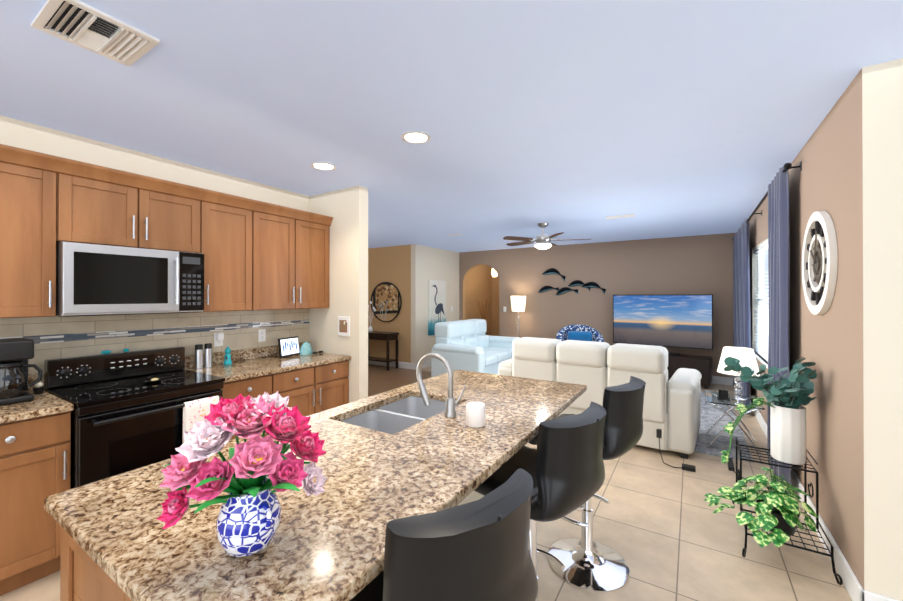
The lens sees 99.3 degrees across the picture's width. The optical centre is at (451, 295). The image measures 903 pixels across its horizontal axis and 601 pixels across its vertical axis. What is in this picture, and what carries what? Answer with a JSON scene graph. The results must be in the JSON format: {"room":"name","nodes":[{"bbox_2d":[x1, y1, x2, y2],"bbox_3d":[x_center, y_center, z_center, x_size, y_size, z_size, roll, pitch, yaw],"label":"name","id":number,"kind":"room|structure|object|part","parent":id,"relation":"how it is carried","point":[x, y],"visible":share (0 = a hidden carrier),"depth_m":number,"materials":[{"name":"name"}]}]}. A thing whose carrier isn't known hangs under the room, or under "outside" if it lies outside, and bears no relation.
{"room":"kitchen and living room","nodes":[
{"label":"kitchen and living room","id":0,"kind":"room"},
{"bbox_2d":[0,115,308,211],"bbox_3d":[-2.943,0.218,1.894,0.120,2.550,5.200,0,0,32],"label":"wall","id":1,"kind":"structure","parent":0,"point":[28,136],"depth_m":2.79,"materials":[{"name":"beige paint"}]},
{"bbox_2d":[0,144,63,319],"bbox_3d":[-2.553,-0.334,2.090,0.327,0.914,0.512,0,0,32],"label":"upper cabinet","id":2,"kind":"object","parent":1,"relation":"attached to","point":[31,183],"depth_m":2.13,"materials":[{"name":"brown wood"}]},
{"bbox_2d":[60,158,199,252],"bbox_3d":[-2.214,-0.551,2.632,0.327,0.476,0.765,0,0,32],"label":"upper cabinet","id":3,"kind":"object","parent":1,"relation":"attached to","point":[103,206],"depth_m":2.49,"materials":[{"name":"brown wood"}]},
{"bbox_2d":[56,241,203,316],"bbox_3d":[-2.165,-0.091,2.599,0.443,0.433,0.752,0,0,32],"label":"microwave","id":4,"kind":"object","parent":3,"relation":"attached to","point":[96,280],"visible":0.88,"depth_m":2.43,"materials":[{"name":"silver metal"}]},
{"bbox_3d":[-1.897,-0.097,2.651,0.044,0.319,0.022,0,0,32],"label":"handle","id":5,"kind":"part","parent":4,"relation":"part of","materials":[{"name":"silver metal"}]},
{"bbox_2d":[26,340,309,391],"bbox_3d":[-2.384,0.535,2.644,0.021,0.100,3.328,0,0,32],"label":"backsplash","id":6,"kind":"structure","parent":1,"relation":"attached to","point":[273,349],"depth_m":3.40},
{"bbox_2d":[196,188,263,315],"bbox_3d":[-1.888,-0.330,3.150,0.327,0.914,0.462,0,0,32],"label":"upper cabinet","id":7,"kind":"object","parent":1,"relation":"attached to","point":[231,227],"depth_m":3.07,"materials":[{"name":"brown wood"}]},
{"bbox_2d":[264,202,331,311],"bbox_3d":[-1.600,-0.328,3.609,0.327,0.914,0.866,0,0,32],"label":"upper cabinet","id":8,"kind":"object","parent":1,"relation":"attached to","point":[266,276],"depth_m":3.56,"materials":[{"name":"brown wood"}]},
{"bbox_2d":[309,186,367,402],"bbox_3d":[-2.859,0.230,4.981,4.740,2.550,0.120,0,0,32],"label":"wall","id":9,"kind":"structure","parent":0,"point":[346,209],"depth_m":3.76,"materials":[{"name":"beige paint"}]},
{"bbox_2d":[338,316,349,335],"bbox_3d":[-1.058,0.305,3.768,0.160,0.190,0.016,0,0,32],"label":"picture","id":10,"kind":"object","parent":9,"relation":"attached to","point":[343,325],"visible":0.96,"depth_m":3.76,"materials":[{"name":"white plastic"}]},
{"bbox_2d":[339,320,346,332],"bbox_3d":[-1.061,0.305,3.763,0.110,0.120,0.002,0,0,32],"label":"photo","id":11,"kind":"object","parent":10,"relation":"attached to","point":[342,323],"depth_m":3.76},
{"bbox_2d":[368,245,410,362],"bbox_3d":[-1.884,0.243,8.585,2.560,2.550,0.120,0,0,32],"label":"wall","id":12,"kind":"structure","parent":0,"point":[391,264],"depth_m":8.10,"materials":[{"name":"brown paint"}]},
{"bbox_2d":[371,282,401,321],"bbox_3d":[-1.403,0.147,8.185,0.860,0.860,0.022,0,0,32],"label":"mirror","id":13,"kind":"object","parent":12,"relation":"attached to","point":[386,299],"visible":1,"depth_m":8.18,"materials":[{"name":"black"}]},
{"bbox_2d":[369,360,416,369],"bbox_3d":[-1.863,1.453,8.488,2.694,0.130,0.014,0,0,32],"label":"baseboard","id":14,"kind":"structure","parent":12,"relation":"attached to","point":[406,365],"depth_m":7.99,"materials":[{"name":"white"}]},
{"bbox_2d":[0,364,851,600],"bbox_3d":[0.319,1.550,4.151,11.400,0.103,12.900,0,0,32],"label":"floor","id":15,"kind":"structure","parent":0,"point":[662,530],"depth_m":2.34,"materials":[{"name":"tile"}]},
{"bbox_2d":[0,412,70,595],"bbox_3d":[-2.435,1.056,2.010,0.607,0.874,0.512,0,0,32],"label":"base cabinet","id":16,"kind":"object","parent":15,"relation":"on","point":[35,455],"depth_m":1.95,"materials":[{"name":"brown wood"}]},
{"bbox_2d":[0,389,73,423],"bbox_3d":[-2.647,0.599,1.646,0.637,0.036,1.358,0,0,32],"label":"countertop","id":17,"kind":"structure","parent":16,"relation":"on","point":[44,404],"depth_m":1.99,"materials":[{"name":"beige stone"}]},
{"bbox_2d":[0,338,42,405],"bbox_3d":[-2.413,0.413,2.106,0.230,0.335,0.224,0,0,32],"label":"coffee maker","id":18,"kind":"object","parent":17,"relation":"on","point":[16,354],"visible":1,"depth_m":2.05,"materials":[{"name":"black plastic"}]},
{"bbox_3d":[-2.370,0.434,2.100,0.110,0.158,0.189,0,0,32],"label":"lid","id":19,"kind":"part","parent":18,"relation":"part of","materials":[{"name":"clear glass"}]},
{"bbox_2d":[32,381,44,393],"bbox_3d":[-2.437,0.540,2.266,0.052,0.083,0.051,0,0,32],"label":"espresso cup","id":20,"kind":"object","parent":17,"relation":"on","point":[38,389],"visible":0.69,"depth_m":2.25,"materials":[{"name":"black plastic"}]},
{"bbox_2d":[44,346,224,488],"bbox_3d":[-2.023,0.948,2.506,0.723,1.095,0.756,0,0,32],"label":"range","id":21,"kind":"object","parent":15,"relation":"on","point":[125,418],"visible":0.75,"depth_m":2.36,"materials":[{"name":"black metal"}]},
{"bbox_2d":[100,349,128,353],"bbox_3d":[-2.317,0.388,2.645,0.028,0.024,0.156,0,0,32],"label":"figurine","id":22,"kind":"object","parent":21,"relation":"on","point":[108,351],"visible":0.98,"depth_m":2.60,"materials":[{"name":"teal ceramic"}]},
{"bbox_3d":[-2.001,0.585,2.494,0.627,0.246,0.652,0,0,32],"label":"handle","id":23,"kind":"part","parent":21,"relation":"part of","materials":[{"name":"black metal"}]},
{"bbox_2d":[143,378,161,382],"bbox_3d":[-1.973,0.563,2.535,0.100,0.026,0.098,0,0,32],"label":"spoon rest","id":24,"kind":"object","parent":21,"relation":"on","point":[154,380],"visible":1,"depth_m":2.53,"materials":[{"name":"black ceramic"}]},
{"bbox_2d":[182,396,218,442],"bbox_3d":[-1.630,0.887,2.506,0.056,0.418,0.206,0,0,32],"label":"towel","id":25,"kind":"object","parent":21,"relation":"hanging from","point":[195,410],"depth_m":2.46,"materials":[{"name":"white fabric"}]},
{"bbox_2d":[221,372,283,439],"bbox_3d":[-1.769,1.060,3.071,0.607,0.874,0.463,0,0,32],"label":"base cabinet","id":26,"kind":"object","parent":15,"relation":"on","point":[262,384],"depth_m":2.94,"materials":[{"name":"brown wood"}]},
{"bbox_2d":[60,445,525,600],"bbox_3d":[-0.303,1.055,1.886,0.556,0.875,2.202,0,0,32],"label":"kitchen island","id":27,"kind":"object","parent":15,"relation":"on","point":[78,580],"depth_m":1.05,"materials":[{"name":"brown wood"}]},
{"bbox_2d":[44,370,586,600],"bbox_3d":[-0.142,0.598,1.793,0.990,0.036,2.270,0,0,32],"label":"island countertop","id":28,"kind":"structure","parent":27,"relation":"on","point":[329,545],"depth_m":1.05,"materials":[{"name":"beige stone"}]},
{"bbox_2d":[157,391,326,556],"bbox_3d":[-0.456,0.404,0.872,0.335,0.342,0.308,0,0,32],"label":"flower vase","id":29,"kind":"object","parent":28,"relation":"on","point":[252,473],"visible":1,"depth_m":0.83,"materials":[{"name":"blue ceramic"}]},
{"bbox_2d":[216,476,280,556],"bbox_3d":[-0.462,0.505,0.879,0.164,0.140,0.132,0,0,32],"label":"jar","id":30,"kind":"object","parent":29,"relation":"on","point":[246,524],"depth_m":0.83,"materials":[{"name":"blue ceramic"}]},
{"bbox_2d":[336,393,439,432],"bbox_3d":[-0.245,0.699,1.976,0.460,0.188,0.690,0,0,32],"label":"sink","id":31,"kind":"object","parent":28,"relation":"in","point":[396,414],"depth_m":2.05,"materials":[{"name":"silver metal"}]},
{"bbox_2d":[416,353,467,416],"bbox_3d":[-0.058,0.433,1.907,0.248,0.293,0.110,0,0,32],"label":"faucet","id":32,"kind":"object","parent":28,"relation":"on","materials":[{"name":"silver metal"}]},
{"bbox_2d":[466,402,484,427],"bbox_3d":[0.109,0.532,1.713,0.086,0.092,0.086,0,0,32],"label":"candle jar","id":33,"kind":"object","parent":28,"relation":"on","point":[475,414],"visible":1,"depth_m":1.68,"materials":[{"name":"white wax"}]},
{"bbox_2d":[284,360,348,416],"bbox_3d":[-1.482,1.062,3.529,0.607,0.874,0.867,0,0,32],"label":"base cabinet","id":34,"kind":"object","parent":15,"relation":"on","point":[313,390],"depth_m":3.42,"materials":[{"name":"brown wood"}]},
{"bbox_2d":[185,353,350,383],"bbox_3d":[-1.559,0.605,3.379,0.637,0.036,1.205,0,0,32],"label":"countertop","id":35,"kind":"structure","parent":34,"relation":"on","point":[267,365],"depth_m":3.19,"materials":[{"name":"beige stone"}]},
{"bbox_2d":[195,344,205,368],"bbox_3d":[-2.018,0.489,3.065,0.053,0.190,0.053,0,0,23],"label":"pepper mill","id":36,"kind":"object","parent":35,"relation":"on","point":[199,355],"depth_m":3.05,"materials":[{"name":"silver metal"}]},
{"bbox_2d":[206,343,211,366],"bbox_3d":[-1.981,0.489,3.125,0.053,0.190,0.053,0,0,23],"label":"pepper mill","id":37,"kind":"object","parent":35,"relation":"on","point":[208,345],"depth_m":3.11,"materials":[{"name":"silver metal"}]},
{"bbox_2d":[223,346,231,364],"bbox_3d":[-1.887,0.509,3.237,0.064,0.152,0.064,0,0,32],"label":"figurine","id":38,"kind":"object","parent":35,"relation":"on","point":[227,358],"visible":1,"depth_m":3.22,"materials":[{"name":"teal ceramic"}]},
{"bbox_2d":[278,336,299,357],"bbox_3d":[-1.558,0.493,3.651,0.078,0.183,0.250,0,0,20],"label":"photo frame","id":39,"kind":"object","parent":35,"relation":"on","point":[288,346],"visible":1,"depth_m":3.63,"materials":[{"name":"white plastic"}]},
{"bbox_2d":[283,341,296,351],"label":"art","id":40,"kind":"object","parent":39,"relation":"attached to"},
{"bbox_2d":[300,342,311,354],"bbox_3d":[-1.439,0.524,3.800,0.070,0.123,0.140,0,0,32],"label":"dome","id":41,"kind":"object","parent":35,"relation":"on","point":[306,348],"visible":1,"depth_m":3.77,"materials":[{"name":"teal glass"}]},
{"bbox_2d":[368,301,398,370],"bbox_3d":[-1.550,0.822,8.042,0.900,1.390,0.340,0,0,32],"label":"console table","id":42,"kind":"object","parent":15,"relation":"on","point":[380,335],"visible":0.65,"depth_m":7.91,"materials":[{"name":"black wood"}]},
{"bbox_2d":[350,468,537,600],"bbox_3d":[-0.071,0.975,1.028,0.450,1.030,0.571,0,0,-38],"label":"bar stool","id":43,"kind":"object","parent":15,"relation":"on","point":[477,550],"visible":0.9,"depth_m":0.79,"materials":[{"name":"black leather"}]},
{"bbox_2d":[431,319,518,376],"bbox_3d":[0.484,0.992,6.918,1.020,1.040,1.824,0,0,32],"label":"loveseat","id":44,"kind":"object","parent":15,"relation":"on","point":[467,345],"visible":0.79,"depth_m":6.48,"materials":[{"name":"white leather"}]},
{"bbox_2d":[477,300,489,334],"bbox_3d":[0.799,0.821,9.520,0.322,1.402,0.325,0,0,32],"label":"floor vase","id":45,"kind":"object","parent":15,"relation":"on","point":[484,315],"visible":0.23,"depth_m":9.54,"materials":[{"name":"brown plant"}]},
{"bbox_2d":[511,296,525,336],"bbox_3d":[1.423,0.767,8.172,0.330,1.500,0.330,0,0,32],"label":"floor lamp","id":46,"kind":"object","parent":15,"relation":"on","point":[518,304],"visible":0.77,"depth_m":8.05,"materials":[{"name":"white fabric"}]},
{"bbox_3d":[1.423,0.182,8.174,0.330,0.330,0.330,0,0,32],"label":"lamp shade","id":47,"kind":"part","parent":46,"relation":"part of","materials":[{"name":"white fabric"}]},
{"bbox_2d":[474,402,605,600],"bbox_3d":[0.347,0.972,1.617,0.450,1.040,0.571,0,0,-44],"label":"bar stool","id":48,"kind":"object","parent":15,"relation":"on","point":[562,464],"visible":0.77,"depth_m":1.38,"materials":[{"name":"black leather"}]},
{"bbox_3d":[0.347,0.647,1.619,0.450,0.389,0.570,0,0,-44],"label":"seat","id":49,"kind":"part","parent":48,"relation":"part of","materials":[{"name":"black leather"}]},
{"bbox_2d":[556,324,603,341],"bbox_3d":[2.277,1.027,6.826,0.822,0.969,0.771,0,0,12],"label":"armchair","id":50,"kind":"object","parent":15,"relation":"on","point":[579,332],"visible":0.31,"depth_m":6.84,"materials":[{"name":"blue fabric"}]},
{"bbox_2d":[567,331,592,340],"bbox_3d":[2.270,0.818,6.793,0.420,0.360,0.120,0,14,12],"label":"pillow","id":51,"kind":"object","parent":50,"relation":"on","point":[572,335],"depth_m":6.72,"materials":[{"name":"blue fabric"}]},
{"bbox_2d":[528,376,645,592],"bbox_3d":[0.766,0.974,2.135,0.571,1.040,0.450,0,0,42],"label":"bar stool","id":52,"kind":"object","parent":15,"relation":"on","point":[588,562],"visible":0.65,"depth_m":2.00,"materials":[{"name":"black leather"}]},
{"bbox_3d":[0.766,0.649,2.136,0.570,0.389,0.450,0,0,42],"label":"seat","id":53,"kind":"part","parent":52,"relation":"part of","materials":[{"name":"black leather"}]},
{"bbox_2d":[498,337,701,458],"bbox_3d":[1.610,1.003,4.380,2.044,1.000,1.020,0,0,36],"label":"sofa","id":54,"kind":"object","parent":15,"relation":"on","point":[672,408],"visible":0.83,"depth_m":3.77,"materials":[{"name":"white leather"}]},
{"bbox_2d":[613,294,712,388],"bbox_3d":[3.653,0.751,6.737,1.560,1.520,0.420,0,0,39],"label":"tv","id":55,"kind":"object","parent":15,"relation":"on","point":[683,321],"visible":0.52,"depth_m":6.58,"materials":[{"name":"black plastic"}]},
{"bbox_2d":[656,429,695,471],"bbox_3d":[1.973,1.362,3.383,0.300,0.267,0.164,0,0,32],"label":"power cord","id":56,"kind":"object","parent":15,"relation":"on","point":[687,467],"visible":0.98,"depth_m":3.31,"materials":[{"name":"black plastic"}]},
{"bbox_2d":[694,392,753,462],"bbox_3d":[2.009,1.500,5.481,3.350,0.012,2.750,0,0,32],"label":"area rug","id":57,"kind":"object","parent":15,"relation":"on","point":[711,414],"visible":0.07,"depth_m":4.10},
{"bbox_2d":[705,391,764,455],"bbox_3d":[2.804,1.265,3.832,0.450,0.459,0.520,0,0,32],"label":"glass side table","id":58,"kind":"object","parent":57,"relation":"on","point":[711,397],"visible":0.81,"depth_m":3.74,"materials":[{"name":"white"}]},
{"bbox_2d":[717,347,759,400],"bbox_3d":[2.831,0.779,3.793,0.340,0.508,0.340,0,0,32],"label":"table lamp","id":59,"kind":"object","parent":58,"relation":"on","point":[745,356],"visible":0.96,"depth_m":3.76,"materials":[{"name":"white fabric"}]},
{"bbox_3d":[2.831,0.877,3.793,0.110,0.313,0.110,0,0,32],"label":"stem","id":60,"kind":"part","parent":59,"relation":"part of","materials":[{"name":"silver metal"}]},
{"bbox_3d":[2.831,0.648,3.794,0.340,0.245,0.340,0,0,32],"label":"lamp shade","id":61,"kind":"part","parent":59,"relation":"part of","materials":[{"name":"white fabric"}]},
{"bbox_2d":[727,457,752,482],"bbox_3d":[2.551,1.484,3.435,0.143,0.029,0.825,0,0,32],"label":"power strip","id":62,"kind":"object","parent":15,"relation":"on","point":[730,465],"visible":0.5,"depth_m":3.30,"materials":[{"name":"black plastic"}]},
{"bbox_2d":[732,437,842,584],"bbox_3d":[2.000,1.239,2.353,0.410,0.496,0.699,0,0,32],"label":"plant stand","id":63,"kind":"object","parent":15,"relation":"on","point":[810,484],"visible":0.69,"depth_m":2.30,"materials":[{"name":"black metal"}]},
{"bbox_2d":[704,467,818,546],"bbox_3d":[1.832,1.198,2.314,0.524,0.340,0.665,0,0,32],"label":"pothos plant","id":64,"kind":"object","parent":63,"relation":"on","point":[778,512],"visible":1,"depth_m":2.18,"materials":[{"name":"green plant"}]},
{"bbox_3d":[1.914,1.305,2.254,0.200,0.125,0.200,0,0,32],"label":"pot","id":65,"kind":"part","parent":64,"relation":"part of","materials":[{"name":"black plastic"}]},
{"bbox_2d":[720,357,816,464],"bbox_3d":[2.042,0.765,2.487,0.508,0.714,0.531,0,0,32],"label":"vase","id":66,"kind":"object","parent":63,"relation":"on","point":[786,397],"visible":1,"depth_m":2.39,"materials":[{"name":"white"}]},
{"bbox_3d":[2.128,0.868,2.428,0.172,0.340,0.172,0,0,32],"label":"pot","id":67,"kind":"part","parent":66,"relation":"part of","materials":[{"name":"white ceramic"}]},
{"bbox_2d":[411,244,458,362],"bbox_3d":[-0.321,0.243,8.554,0.120,2.550,1.730,0,0,32],"label":"wall","id":68,"kind":"structure","parent":0,"point":[429,263],"depth_m":8.11,"materials":[{"name":"white paint"}]},
{"bbox_2d":[417,360,430,367],"bbox_3d":[-0.260,1.453,8.520,0.024,0.130,1.714,0,0,32],"label":"baseboard","id":69,"kind":"structure","parent":68,"relation":"attached to","point":[427,363],"depth_m":8.08,"materials":[{"name":"white"}]},
{"bbox_2d":[428,280,445,334],"bbox_3d":[-0.310,0.268,8.423,0.036,1.180,0.660,0,0,32],"label":"framed picture","id":70,"kind":"object","parent":68,"relation":"attached to","point":[436,301],"visible":0.81,"depth_m":8.34,"materials":[{"name":"paper"}]},
{"bbox_2d":[0,0,902,251],"bbox_3d":[0.319,-1.098,4.161,11.400,0.100,12.900,0,0,32],"label":"ceiling","id":71,"kind":"structure","parent":0,"point":[576,119],"depth_m":2.06,"materials":[{"name":"paint"}]},
{"bbox_2d":[31,0,159,65],"bbox_3d":[-1.421,-1.048,1.540,0.320,0.019,0.310,0,0,32],"label":"ceiling vent","id":72,"kind":"object","parent":71,"relation":"in","point":[85,26],"visible":1,"depth_m":1.52,"materials":[{"name":"white plastic"}]},
{"bbox_2d":[311,162,335,170],"bbox_3d":[-1.040,-1.048,3.125,0.199,0.007,0.199,0,0,-13],"label":"recessed light","id":73,"kind":"object","parent":71,"relation":"in","point":[325,166],"depth_m":3.12,"materials":[{"name":"white plastic"}]},
{"bbox_2d":[401,131,430,143],"bbox_3d":[-0.236,-1.050,2.561,0.199,0.007,0.199,0,0,-13],"label":"recessed light","id":74,"kind":"object","parent":71,"relation":"in","point":[416,137],"depth_m":2.56,"materials":[{"name":"white plastic"}]},
{"bbox_2d":[503,222,590,249],"bbox_3d":[1.354,-0.854,5.634,1.277,0.378,1.234,0,0,32],"label":"ceiling fan","id":75,"kind":"object","parent":71,"relation":"hanging from","point":[542,241],"visible":1,"depth_m":5.51,"materials":[{"name":"brown wood"}]},
{"bbox_3d":[0.943,-0.795,5.416,0.329,0.034,0.428,0,0,32],"label":"blade","id":76,"kind":"part","parent":75,"relation":"part of","materials":[{"name":"brown wood"}]},
{"bbox_3d":[1.049,-0.794,5.911,0.465,0.034,0.220,0,0,32],"label":"blade","id":77,"kind":"part","parent":75,"relation":"part of","materials":[{"name":"brown wood"}]},
{"bbox_3d":[1.341,-0.888,5.605,0.465,0.310,0.447,0,0,32],"label":"motor","id":78,"kind":"part","parent":75,"relation":"part of","materials":[{"name":"silver metal"}]},
{"bbox_3d":[1.378,-0.796,5.164,0.351,0.034,0.414,0,0,32],"label":"blade","id":79,"kind":"part","parent":75,"relation":"part of","materials":[{"name":"brown wood"}]},
{"bbox_3d":[1.754,-0.795,5.502,0.459,0.034,0.246,0,0,32],"label":"blade","id":80,"kind":"part","parent":75,"relation":"part of","materials":[{"name":"brown wood"}]},
{"bbox_2d":[605,214,635,218],"bbox_3d":[2.232,-1.035,5.074,0.350,0.018,0.160,0,0,32],"label":"ceiling vent","id":81,"kind":"object","parent":71,"relation":"in","point":[620,216],"visible":1,"depth_m":5.04,"materials":[{"name":"white plastic"}]},
{"bbox_2d":[465,265,491,335],"bbox_3d":[0.600,0.250,10.248,0.120,2.550,1.880,0,0,32],"label":"wall","id":82,"kind":"structure","parent":0,"point":[478,285],"depth_m":10.39,"materials":[{"name":"brown paint"}]},
{"bbox_2d":[492,268,497,276],"bbox_3d":[1.079,-0.743,9.586,0.160,0.570,0.160,0,0,32],"label":"pendant light","id":83,"kind":"object","parent":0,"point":[494,274],"visible":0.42,"depth_m":9.52,"materials":[{"name":"beige glass"}]},
{"bbox_2d":[492,275,499,335],"bbox_3d":[1.792,0.251,10.681,1.680,2.550,0.120,0,0,32],"label":"wall","id":84,"kind":"structure","parent":0,"point":[495,311],"depth_m":10.95,"materials":[{"name":"brown paint"}]},
{"bbox_2d":[459,233,734,377],"bbox_3d":[2.521,0.241,7.863,5.670,2.550,0.120,0,0,32],"label":"wall","id":85,"kind":"structure","parent":0,"point":[691,265],"depth_m":7.50,"materials":[{"name":"brown paint"}]},
{"bbox_2d":[539,268,605,294],"bbox_3d":[2.428,-0.279,7.825,1.359,0.573,0.022,0,0,32],"label":"art","id":86,"kind":"object","parent":85,"relation":"attached to","point":[588,285],"visible":1,"depth_m":7.88,"materials":[{"name":"black"}]},
{"bbox_2d":[712,376,732,384],"bbox_3d":[2.917,1.450,7.530,4.330,0.130,0.014,0,0,32],"label":"baseboard","id":87,"kind":"structure","parent":85,"relation":"attached to","point":[715,379],"depth_m":6.48,"materials":[{"name":"white"}]},
{"bbox_2d":[749,59,902,600],"bbox_3d":[3.431,0.227,4.092,0.120,2.550,5.540,0,0,32],"label":"wall","id":88,"kind":"structure","parent":0,"point":[847,178],"depth_m":1.84,"materials":[{"name":"brown paint"}]},
{"bbox_2d":[754,239,768,368],"bbox_3d":[3.471,0.074,4.185,0.130,1.365,2.060,0,0,32],"label":"living room window","id":89,"kind":"structure","parent":88,"relation":"in","point":[761,337],"depth_m":4.63,"materials":[{"name":"white glass"}]},
{"bbox_2d":[732,162,801,239],"bbox_3d":[3.573,-0.927,4.539,0.108,0.060,4.260,0,0,32],"label":"curtain rod","id":90,"kind":"object","parent":88,"relation":"attached to","point":[788,165],"visible":0.54,"depth_m":3.51,"materials":[{"name":"black metal"}]},
{"bbox_2d":[733,218,750,414],"bbox_3d":[4.146,0.267,5.501,0.070,2.440,1.752,0,0,32],"label":"curtain","id":91,"kind":"object","parent":90,"relation":"hanging from","point":[741,309],"visible":0.73,"depth_m":5.16,"materials":[{"name":"blue fabric"}]},
{"bbox_2d":[767,167,791,494],"bbox_3d":[2.643,0.258,3.111,0.069,2.440,0.642,0,0,32],"label":"curtain","id":92,"kind":"object","parent":90,"relation":"hanging from","point":[778,260],"visible":0.67,"depth_m":2.99,"materials":[{"name":"blue fabric"}]},
{"bbox_2d":[752,408,868,600],"bbox_3d":[3.337,1.436,4.067,0.018,0.130,5.434,0,0,32],"label":"baseboard","id":93,"kind":"structure","parent":88,"relation":"attached to","point":[856,591],"depth_m":2.09,"materials":[{"name":"white"}]},
{"bbox_2d":[802,211,837,314],"bbox_3d":[2.247,-0.195,2.357,0.036,0.630,0.630,0,0,32],"label":"wall clock","id":94,"kind":"object","parent":88,"relation":"attached to","point":[819,264],"visible":1,"depth_m":2.30,"materials":[{"name":"white"}]},
{"bbox_2d":[900,58,902,597],"bbox_3d":[3.214,0.215,1.029,2.770,2.550,0.120,0,0,32],"label":"wall","id":95,"kind":"structure","parent":0,"point":[901,103],"depth_m":1.71,"materials":[{"name":"beige paint"}]},
{"bbox_2d":[869,592,899,600],"bbox_3d":[3.136,1.425,0.994,2.870,0.130,0.014,0,0,32],"label":"baseboard","id":96,"kind":"structure","parent":95,"relation":"attached to","point":[872,596],"depth_m":1.74,"materials":[{"name":"white"}]}
]}

